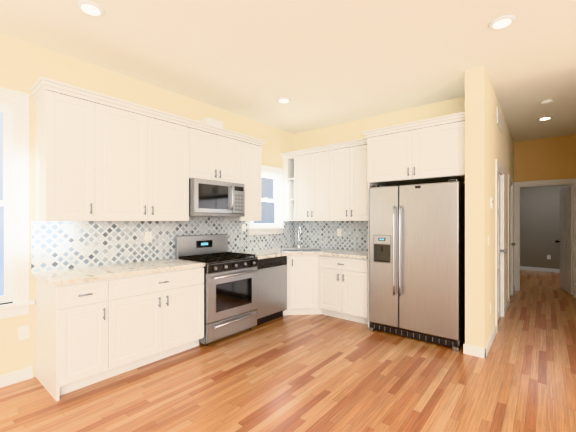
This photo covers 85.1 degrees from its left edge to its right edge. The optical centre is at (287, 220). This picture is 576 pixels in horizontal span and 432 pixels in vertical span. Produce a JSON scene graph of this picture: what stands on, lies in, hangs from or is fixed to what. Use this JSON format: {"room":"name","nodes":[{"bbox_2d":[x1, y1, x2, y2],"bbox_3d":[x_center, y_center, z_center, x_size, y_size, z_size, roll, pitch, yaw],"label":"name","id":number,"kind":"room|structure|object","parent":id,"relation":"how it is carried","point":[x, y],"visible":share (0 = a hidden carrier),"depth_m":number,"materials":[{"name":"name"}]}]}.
{"room":"kitchen","nodes":[
{"label":"kitchen","id":0,"kind":"room"},
{"bbox_2d":[0,33,293,376],"bbox_3d":[-2.753,-0.090,2.234,0.150,2.920,9.150,0,0,39],"label":"wall","id":1,"kind":"structure","parent":0,"point":[25,66],"depth_m":2.91,"materials":[{"name":"beige paint"}]},
{"bbox_2d":[0,87,34,318],"bbox_3d":[-2.609,-0.145,2.362,0.200,1.900,1.080,0,0,39],"label":"window","id":2,"kind":"structure","parent":1,"relation":"in","point":[14,199],"depth_m":2.67,"materials":[{"name":"white"}]},
{"bbox_2d":[18,325,28,340],"bbox_3d":[-2.269,0.960,2.697,0.010,0.115,0.075,0,0,39],"label":"outlet","id":3,"kind":"object","parent":1,"relation":"attached to","point":[23,332],"visible":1,"depth_m":2.69,"materials":[{"name":"white plastic"}]},
{"bbox_2d":[33,85,104,220],"bbox_3d":[-1.961,-0.550,2.820,0.327,1.100,0.420,0,0,39],"label":"upper cabinet","id":4,"kind":"object","parent":1,"relation":"attached to","point":[100,157],"depth_m":2.70,"materials":[{"name":"white wood"}]},
{"bbox_2d":[145,232,151,241],"bbox_3d":[-1.571,0.180,3.535,0.010,0.115,0.075,0,0,39],"label":"outlet","id":5,"kind":"object","parent":1,"relation":"attached to","point":[148,236],"visible":1,"depth_m":3.53,"materials":[{"name":"white plastic"}]},
{"bbox_2d":[105,101,196,220],"bbox_3d":[-1.558,-0.550,3.312,0.327,1.100,1.091,0,0,39],"label":"upper cabinet","id":6,"kind":"object","parent":1,"relation":"attached to","point":[151,158],"depth_m":3.20,"materials":[{"name":"white wood"}]},
{"bbox_2d":[31,216,293,272],"bbox_3d":[-1.066,0.185,4.168,0.008,0.530,3.700,0,0,39],"label":"backsplash","id":7,"kind":"structure","parent":1,"relation":"attached to","point":[58,245],"depth_m":3.32,"materials":[{"name":"tile"}]},
{"bbox_2d":[197,125,240,183],"bbox_3d":[-1.006,-0.795,3.986,0.327,0.610,0.775,0,0,39],"label":"upper cabinet","id":8,"kind":"object","parent":1,"relation":"attached to","point":[218,153],"depth_m":3.89,"materials":[{"name":"white wood"}]},
{"bbox_2d":[197,117,222,128],"bbox_3d":[-1.013,-1.215,4.041,0.247,0.130,0.250,0,0,39],"label":"duct","id":9,"kind":"object","parent":8,"relation":"on","point":[212,122],"visible":0.29,"depth_m":3.94,"materials":[{"name":"white"}]},
{"bbox_2d":[189,178,244,216],"bbox_3d":[-0.950,-0.273,3.940,0.472,0.426,0.767,0,0,39],"label":"microwave","id":10,"kind":"object","parent":8,"relation":"attached to","point":[211,198],"visible":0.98,"depth_m":3.76,"materials":[{"name":"silver metal"}]},
{"bbox_2d":[225,137,262,220],"bbox_3d":[-0.652,-0.550,4.419,0.327,1.100,0.466,0,0,39],"label":"upper cabinet","id":11,"kind":"object","parent":1,"relation":"attached to","point":[250,150],"depth_m":4.35,"materials":[{"name":"white wood"}]},
{"bbox_2d":[247,165,283,234],"bbox_3d":[-0.395,-0.335,5.067,0.200,1.100,0.813,0,0,39],"label":"window","id":12,"kind":"structure","parent":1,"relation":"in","point":[271,222],"depth_m":5.26,"materials":[{"name":"white"}]},
{"bbox_2d":[0,270,575,431],"bbox_3d":[2.428,1.420,2.129,8.300,0.100,15.850,0,0,39],"label":"floor","id":13,"kind":"structure","parent":0,"point":[307,373],"depth_m":2.62,"materials":[{"name":"brown wood"}]},
{"bbox_2d":[35,278,118,400],"bbox_3d":[-1.848,0.930,2.728,0.617,0.880,0.421,0,0,39],"label":"base cabinet","id":14,"kind":"object","parent":13,"relation":"on","point":[89,333],"depth_m":2.54,"materials":[{"name":"white wood"}]},
{"bbox_2d":[31,258,204,285],"bbox_3d":[-1.564,0.469,3.061,0.637,0.038,1.356,0,0,39],"label":"countertop","id":15,"kind":"structure","parent":14,"relation":"on","point":[72,276],"depth_m":2.85,"materials":[{"name":"stone"}]},
{"bbox_2d":[119,267,203,373],"bbox_3d":[-1.467,0.930,3.194,0.617,0.880,1.027,0,0,39],"label":"base cabinet","id":16,"kind":"object","parent":13,"relation":"on","point":[161,314],"depth_m":3.00,"materials":[{"name":"white wood"}]},
{"bbox_2d":[175,234,258,345],"bbox_3d":[-0.846,0.775,3.851,0.703,1.190,0.765,0,0,39],"label":"range","id":17,"kind":"object","parent":13,"relation":"on","point":[230,293],"visible":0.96,"depth_m":3.69,"materials":[{"name":"silver metal"}]},
{"bbox_2d":[256,256,286,325],"bbox_3d":[-0.433,0.932,4.417,0.604,0.875,0.603,0,0,39],"label":"dishwasher","id":18,"kind":"object","parent":13,"relation":"on","point":[272,289],"visible":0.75,"depth_m":4.22,"materials":[{"name":"grey metal"}]},
{"bbox_2d":[283,255,321,314],"bbox_3d":[0.174,0.930,4.952,0.930,0.880,0.930,0,0,39],"label":"base cabinet","id":19,"kind":"object","parent":13,"relation":"on","point":[302,284],"visible":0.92,"depth_m":4.52,"materials":[{"name":"white wood"}]},
{"bbox_2d":[234,246,367,258],"bbox_3d":[0.267,0.469,4.462,1.695,0.038,1.569,0,0,39],"label":"countertop","id":20,"kind":"structure","parent":19,"relation":"on","point":[268,253],"depth_m":4.49,"materials":[{"name":"stone"}]},
{"bbox_2d":[297,226,304,248],"bbox_3d":[0.199,0.266,4.990,0.156,0.366,0.200,0,0,39],"label":"faucet","id":21,"kind":"object","parent":20,"relation":"on","point":[299,235],"visible":0.92,"depth_m":5.04,"materials":[{"name":"silver metal"}]},
{"bbox_2d":[280,249,322,251],"bbox_3d":[0.202,0.445,4.799,0.620,0.008,0.400,0,0,-6],"label":"sink","id":22,"kind":"object","parent":20,"relation":"in","point":[299,250],"visible":1,"depth_m":4.76,"materials":[{"name":"silver metal"}]},
{"bbox_2d":[318,255,367,323],"bbox_3d":[0.918,0.930,4.523,0.765,0.880,0.652,0,0,39],"label":"base cabinet","id":23,"kind":"object","parent":13,"relation":"on","point":[342,287],"visible":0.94,"depth_m":4.29,"materials":[{"name":"white wood"}]},
{"bbox_2d":[368,183,383,326],"bbox_3d":[1.234,0.441,4.283,0.020,1.858,0.622,0,0,39],"label":"end panel","id":24,"kind":"object","parent":13,"relation":"on","point":[369,322],"visible":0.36,"depth_m":4.04,"materials":[{"name":"white"}]},
{"bbox_2d":[369,179,464,351],"bbox_3d":[1.599,0.463,3.852,1.005,1.815,0.763,0,0,39],"label":"refrigerator","id":25,"kind":"object","parent":13,"relation":"on","point":[416,261],"visible":1,"depth_m":3.55,"materials":[{"name":"silver metal"}]},
{"bbox_2d":[0,0,575,141],"bbox_3d":[2.428,-1.600,2.129,8.300,0.100,15.850,0,0,39],"label":"ceiling","id":26,"kind":"structure","parent":0,"point":[322,63],"depth_m":2.85,"materials":[{"name":"white paint"}]},
{"bbox_2d":[76,0,104,16],"bbox_3d":[-1.436,-1.542,2.287,0.184,0.014,0.184,0,0,39],"label":"recessed light","id":27,"kind":"object","parent":26,"relation":"in","point":[88,7],"visible":1,"depth_m":2.27,"materials":[{"name":"white glass"}]},
{"bbox_2d":[277,97,290,102],"bbox_3d":[-0.053,-1.542,4.024,0.184,0.014,0.184,0,0,39],"label":"recessed light","id":28,"kind":"object","parent":26,"relation":"in","point":[283,100],"visible":0.96,"depth_m":4.00,"materials":[{"name":"white"}]},
{"bbox_2d":[488,15,515,28],"bbox_3d":[1.667,-1.542,2.447,0.184,0.014,0.184,0,0,39],"label":"recessed light","id":29,"kind":"object","parent":26,"relation":"in","point":[503,21],"visible":1,"depth_m":2.43,"materials":[{"name":"white glass"}]},
{"bbox_2d":[537,116,552,119],"bbox_3d":[3.870,-1.542,4.728,0.184,0.014,0.184,0,0,39],"label":"recessed light","id":30,"kind":"object","parent":26,"relation":"in","point":[546,118],"visible":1,"depth_m":4.70,"materials":[{"name":"white glass"}]},
{"bbox_2d":[540,99,553,105],"bbox_3d":[3.347,-1.530,4.058,0.136,0.039,0.136,0,0,39],"label":"smoke detector","id":31,"kind":"object","parent":26,"relation":"attached to","point":[547,102],"visible":1,"depth_m":4.03,"materials":[{"name":"white plastic"}]},
{"bbox_2d":[294,96,464,183],"bbox_3d":[1.250,-0.090,4.772,2.830,2.920,0.150,0,0,39],"label":"wall","id":32,"kind":"structure","parent":0,"point":[345,132],"depth_m":4.69,"materials":[{"name":"beige paint"}]},
{"bbox_2d":[293,146,332,220],"bbox_3d":[0.488,-0.550,5.084,0.748,1.100,0.327,0,0,39],"label":"upper cabinet","id":33,"kind":"object","parent":32,"relation":"attached to","point":[329,182],"depth_m":4.95,"materials":[{"name":"white wood"}]},
{"bbox_2d":[294,221,367,250],"bbox_3d":[0.766,0.225,5.065,1.688,0.450,0.008,0,0,39],"label":"backsplash","id":34,"kind":"structure","parent":32,"relation":"attached to","point":[323,234],"depth_m":5.08,"materials":[{"name":"tile"}]},
{"bbox_2d":[333,142,367,220],"bbox_3d":[0.974,-0.550,4.686,0.749,1.100,0.327,0,0,39],"label":"upper cabinet","id":35,"kind":"object","parent":32,"relation":"attached to","point":[350,184],"depth_m":4.53,"materials":[{"name":"white wood"}]},
{"bbox_2d":[362,112,464,185],"bbox_3d":[1.624,-0.819,3.925,1.172,0.658,0.682,0,0,39],"label":"upper cabinet","id":36,"kind":"object","parent":32,"relation":"attached to","point":[430,150],"visible":0.92,"depth_m":3.65,"materials":[{"name":"white wood"}]},
{"bbox_2d":[465,66,513,347],"bbox_3d":[3.173,-0.090,4.769,0.190,2.920,4.060,0,0,39],"label":"wall","id":37,"kind":"structure","parent":0,"point":[487,142],"depth_m":3.22,"materials":[{"name":"beige paint"}]},
{"bbox_2d":[0,266,559,387],"bbox_3d":[2.428,1.320,2.129,8.000,0.100,15.550,0,0,39],"label":"baseboard","id":38,"kind":"structure","parent":37,"relation":"attached to","point":[11,378],"depth_m":3.15,"materials":[{"name":"white wood"}]},
{"bbox_2d":[490,197,492,208],"bbox_3d":[2.267,-0.200,3.494,0.022,0.130,0.090,0,0,39],"label":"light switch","id":39,"kind":"object","parent":37,"relation":"attached to","point":[491,202],"visible":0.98,"depth_m":3.46,"materials":[{"name":"white plastic"}]},
{"bbox_2d":[497,107,501,132],"bbox_3d":[2.814,-1.330,4.171,0.011,0.200,0.600,0,0,39],"label":"air vent","id":40,"kind":"object","parent":37,"relation":"in","point":[499,120],"visible":1,"depth_m":4.09,"materials":[{"name":"white plastic"}]},
{"bbox_2d":[495,159,504,331],"bbox_3d":[2.777,0.307,4.240,0.168,2.125,0.950,0,0,39],"label":"door frame","id":41,"kind":"structure","parent":37,"relation":"in","point":[499,169],"depth_m":4.49,"materials":[{"name":"white wood"}]},
{"bbox_2d":[498,174,506,319],"bbox_3d":[2.828,0.356,4.199,0.117,2.008,0.736,0,0,39],"label":"hall door","id":42,"kind":"structure","parent":41,"relation":"attached to","point":[499,246],"depth_m":4.33,"materials":[{"name":"white wood"}]},
{"bbox_2d":[508,175,513,303],"bbox_3d":[3.829,0.307,5.524,0.168,2.125,0.950,0,0,39],"label":"door","id":43,"kind":"structure","parent":37,"relation":"in","point":[510,235],"depth_m":5.78,"materials":[{"name":"white wood"}]},
{"bbox_2d":[520,185,569,268],"bbox_3d":[7.090,-0.090,8.457,5.100,2.920,0.150,0,0,39],"label":"wall","id":44,"kind":"structure","parent":0,"point":[539,221],"depth_m":8.53,"materials":[{"name":"grey paint"}]},
{"bbox_2d":[514,134,575,185],"bbox_3d":[4.873,-0.090,5.923,0.980,2.920,0.120,0,0,39],"label":"wall","id":45,"kind":"structure","parent":0,"point":[553,158],"depth_m":5.88,"materials":[{"name":"paint"}]},
{"bbox_2d":[514,178,575,297],"bbox_3d":[4.860,0.302,5.922,0.990,2.135,0.138,0,0,39],"label":"end doorway","id":46,"kind":"structure","parent":45,"relation":"in","point":[539,183],"depth_m":6.09,"materials":[{"name":"white wood"}]},
{"bbox_2d":[555,185,572,294],"bbox_3d":[5.380,0.350,6.121,0.246,2.020,0.794,0,0,39],"label":"room door","id":47,"kind":"structure","parent":46,"relation":"attached to","point":[566,239],"depth_m":6.00,"materials":[{"name":"white wood"}]}
]}

